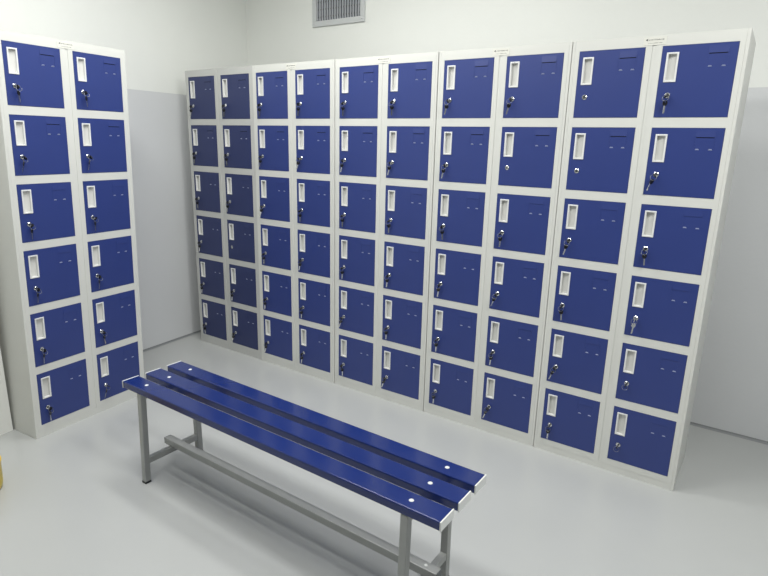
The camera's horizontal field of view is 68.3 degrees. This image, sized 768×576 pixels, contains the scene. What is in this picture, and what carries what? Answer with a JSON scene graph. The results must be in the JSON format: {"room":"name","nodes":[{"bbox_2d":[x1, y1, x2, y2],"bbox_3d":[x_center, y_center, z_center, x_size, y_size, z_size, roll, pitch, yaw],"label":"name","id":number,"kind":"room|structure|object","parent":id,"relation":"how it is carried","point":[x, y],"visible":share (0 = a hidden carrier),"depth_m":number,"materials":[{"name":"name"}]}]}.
{"room":"changing room","nodes":[
{"label":"changing room","id":0,"kind":"room"},
{"bbox_2d":[0,349,12,434],"bbox_3d":[-2.676,-0.410,1.377,0.400,2.850,2.798,9,16,28],"label":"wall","id":1,"kind":"structure","parent":0,"point":[6,426],"depth_m":2.77,"materials":[{"name":"white paint"}]},
{"bbox_2d":[0,0,247,349],"bbox_3d":[-2.701,-0.533,1.852,0.150,2.850,6.369,9,17,28],"label":"wall","id":2,"kind":"structure","parent":0,"point":[161,40],"depth_m":3.80,"materials":[{"name":"paint"}]},
{"bbox_2d":[143,330,200,351],"bbox_3d":[-1.622,0.420,3.936,0.012,0.013,2.153,9,17,28],"label":"baseboard","id":3,"kind":"structure","parent":2,"relation":"attached to","point":[199,331],"depth_m":4.08,"materials":[{"name":"grey paint"}]},
{"bbox_2d":[0,332,767,575],"bbox_3d":[-0.802,1.267,0.955,6.600,0.100,6.738,11,17,33],"label":"floor","id":4,"kind":"structure","parent":0,"point":[75,500],"depth_m":2.30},
{"bbox_2d":[0,456,2,487],"bbox_3d":[-1.681,0.778,2.316,0.216,0.126,0.208,11,17,33],"label":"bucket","id":5,"kind":"object","parent":4,"relation":"on","point":[1,473],"visible":1,"depth_m":2.35,"materials":[{"name":"yellow plastic"}]},
{"bbox_2d":[0,29,144,438],"bbox_3d":[-1.649,-0.257,2.883,0.365,1.850,0.679,9,16,28],"label":"locker","id":6,"kind":"object","parent":4,"relation":"on","point":[53,126],"visible":1,"depth_m":2.73,"materials":[{"name":"blue metal"}]},
{"bbox_2d":[16,85,21,101],"bbox_3d":[-1.569,-0.836,2.434,0.021,0.072,0.025,9,16,28],"label":"keys","id":7,"kind":"object","parent":6,"relation":"attached to","point":[17,86],"visible":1,"depth_m":2.43,"materials":[{"name":"black plastic"}]},
{"bbox_2d":[36,288,41,302],"bbox_3d":[-1.603,0.035,2.631,0.021,0.072,0.023,2,14,3],"label":"keys","id":8,"kind":"object","parent":6,"relation":"attached to","point":[38,289],"visible":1,"depth_m":2.63,"materials":[{"name":"black plastic"}]},
{"bbox_2d":[43,349,47,362],"bbox_3d":[-1.614,0.324,2.697,0.021,0.072,0.023,2,14,3],"label":"keys","id":9,"kind":"object","parent":6,"relation":"attached to","point":[44,350],"visible":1,"depth_m":2.69,"materials":[{"name":"black plastic"}]},
{"bbox_2d":[84,91,89,106],"bbox_3d":[-1.416,-0.900,2.698,0.021,0.072,0.025,9,16,28],"label":"keys","id":10,"kind":"object","parent":6,"relation":"attached to","point":[85,92],"visible":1,"depth_m":2.69,"materials":[{"name":"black metal"}]},
{"bbox_2d":[185,66,261,359],"bbox_3d":[-0.955,-0.497,3.877,0.623,1.850,0.365,11,17,33],"label":"locker","id":11,"kind":"object","parent":4,"relation":"on","point":[227,260],"visible":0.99,"depth_m":3.71,"materials":[{"name":"metal"}]},
{"bbox_2d":[252,59,334,382],"bbox_3d":[-0.441,-0.398,3.536,0.623,1.850,0.365,11,17,33],"label":"locker","id":12,"kind":"object","parent":4,"relation":"on","point":[281,136],"visible":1,"depth_m":3.36,"materials":[{"name":"blue metal"}]},
{"bbox_2d":[122,361,486,575],"bbox_3d":[-0.398,0.697,2.122,1.532,0.439,0.300,11,17,33],"label":"bench","id":13,"kind":"object","parent":4,"relation":"on","point":[431,478],"visible":1,"depth_m":1.95,"materials":[{"name":"blue paint"}]},
{"bbox_2d":[335,51,438,410],"bbox_3d":[0.078,-0.299,3.200,0.623,1.850,0.365,11,17,33],"label":"locker","id":14,"kind":"object","parent":4,"relation":"on","point":[368,137],"visible":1,"depth_m":3.03,"materials":[{"name":"blue metal"}]},
{"bbox_2d":[424,41,572,445],"bbox_3d":[0.596,-0.200,2.864,0.623,1.850,0.365,11,17,33],"label":"locker","id":15,"kind":"object","parent":4,"relation":"on","point":[502,172],"visible":0.99,"depth_m":2.69,"materials":[{"name":"blue metal"}]},
{"bbox_2d":[441,164,445,177],"bbox_3d":[0.288,-0.566,2.744,0.024,0.070,0.022,4,15,9],"label":"keys","id":16,"kind":"object","parent":15,"relation":"attached to","point":[444,165],"visible":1,"depth_m":2.75,"materials":[{"name":"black metal"}]},
{"bbox_2d":[444,99,448,114],"bbox_3d":[0.295,-0.854,2.670,0.024,0.070,0.022,4,15,9],"label":"keys","id":17,"kind":"object","parent":15,"relation":"attached to","point":[447,100],"visible":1,"depth_m":2.67,"materials":[{"name":"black metal"}]},
{"bbox_2d":[497,232,501,246],"bbox_3d":[0.542,-0.227,2.649,0.025,0.071,0.022,11,17,33],"label":"keys","id":18,"kind":"object","parent":15,"relation":"attached to","point":[499,238],"visible":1,"depth_m":2.65,"materials":[{"name":"silver plastic"}]},
{"bbox_2d":[506,98,511,113],"bbox_3d":[0.551,-0.804,2.501,0.024,0.070,0.022,4,15,9],"label":"keys","id":19,"kind":"object","parent":15,"relation":"attached to","point":[510,99],"visible":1,"depth_m":2.50,"materials":[{"name":"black metal"}]},
{"bbox_2d":[534,28,755,490],"bbox_3d":[1.112,-0.100,2.526,0.623,1.850,0.365,11,17,33],"label":"locker","id":20,"kind":"object","parent":4,"relation":"on","point":[617,135],"visible":1,"depth_m":2.34,"materials":[{"name":"blue metal"}]},
{"bbox_2d":[545,425,549,438],"bbox_3d":[0.781,0.688,2.702,0.025,0.071,0.022,11,17,33],"label":"keys","id":21,"kind":"object","parent":20,"relation":"attached to","point":[547,430],"visible":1,"depth_m":2.70,"materials":[{"name":"silver plastic"}]},
{"bbox_2d":[558,305,562,319],"bbox_3d":[0.796,0.111,2.552,0.025,0.072,0.021,11,17,33],"label":"keys","id":22,"kind":"object","parent":20,"relation":"attached to","point":[560,306],"visible":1,"depth_m":2.55,"materials":[{"name":"silver plastic"}]},
{"bbox_2d":[562,239,569,254],"bbox_3d":[0.797,-0.178,2.480,0.024,0.070,0.022,4,15,9],"label":"keys","id":23,"kind":"object","parent":20,"relation":"attached to","point":[567,240],"visible":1,"depth_m":2.48,"materials":[{"name":"silver plastic"}]},
{"bbox_2d":[630,318,636,333],"bbox_3d":[1.049,0.160,2.385,0.023,0.072,0.021,3,15,8],"label":"keys","id":24,"kind":"object","parent":20,"relation":"attached to","point":[633,325],"visible":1,"depth_m":2.39,"materials":[{"name":"silver metal"}]},
{"bbox_2d":[641,248,647,264],"bbox_3d":[1.059,-0.127,2.310,0.025,0.072,0.021,11,17,33],"label":"keys","id":25,"kind":"object","parent":20,"relation":"attached to","point":[644,249],"visible":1,"depth_m":2.31,"materials":[{"name":"silver plastic"}]},
{"bbox_2d":[647,174,656,189],"bbox_3d":[1.059,-0.418,2.241,0.033,0.067,0.023,11,17,33],"label":"keys","id":26,"kind":"object","parent":20,"relation":"attached to","point":[651,181],"visible":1,"depth_m":2.24,"materials":[{"name":"silver plastic"}]},
{"bbox_2d":[662,94,668,113],"bbox_3d":[1.072,-0.703,2.162,0.025,0.071,0.022,11,17,33],"label":"keys","id":27,"kind":"object","parent":20,"relation":"attached to","point":[665,102],"visible":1,"depth_m":2.16,"materials":[{"name":"silver metal"}]},
{"bbox_2d":[245,0,767,440],"bbox_3d":[1.301,-0.743,3.034,6.014,2.850,0.150,11,17,33],"label":"wall","id":28,"kind":"structure","parent":0,"point":[731,394],"depth_m":2.91,"materials":[{"name":"paint"}]},
{"bbox_2d":[312,0,364,27],"bbox_3d":[-0.307,-1.966,3.762,0.448,0.400,0.016,11,17,33],"label":"air vent","id":29,"kind":"object","parent":28,"relation":"in","point":[324,12],"visible":1,"depth_m":3.80,"materials":[{"name":"white metal"}]},
{"bbox_2d":[690,422,767,444],"bbox_3d":[1.223,0.645,3.323,5.614,0.013,0.012,11,17,33],"label":"baseboard","id":30,"kind":"structure","parent":28,"relation":"attached to","point":[691,423],"depth_m":2.95,"materials":[{"name":"grey paint"}]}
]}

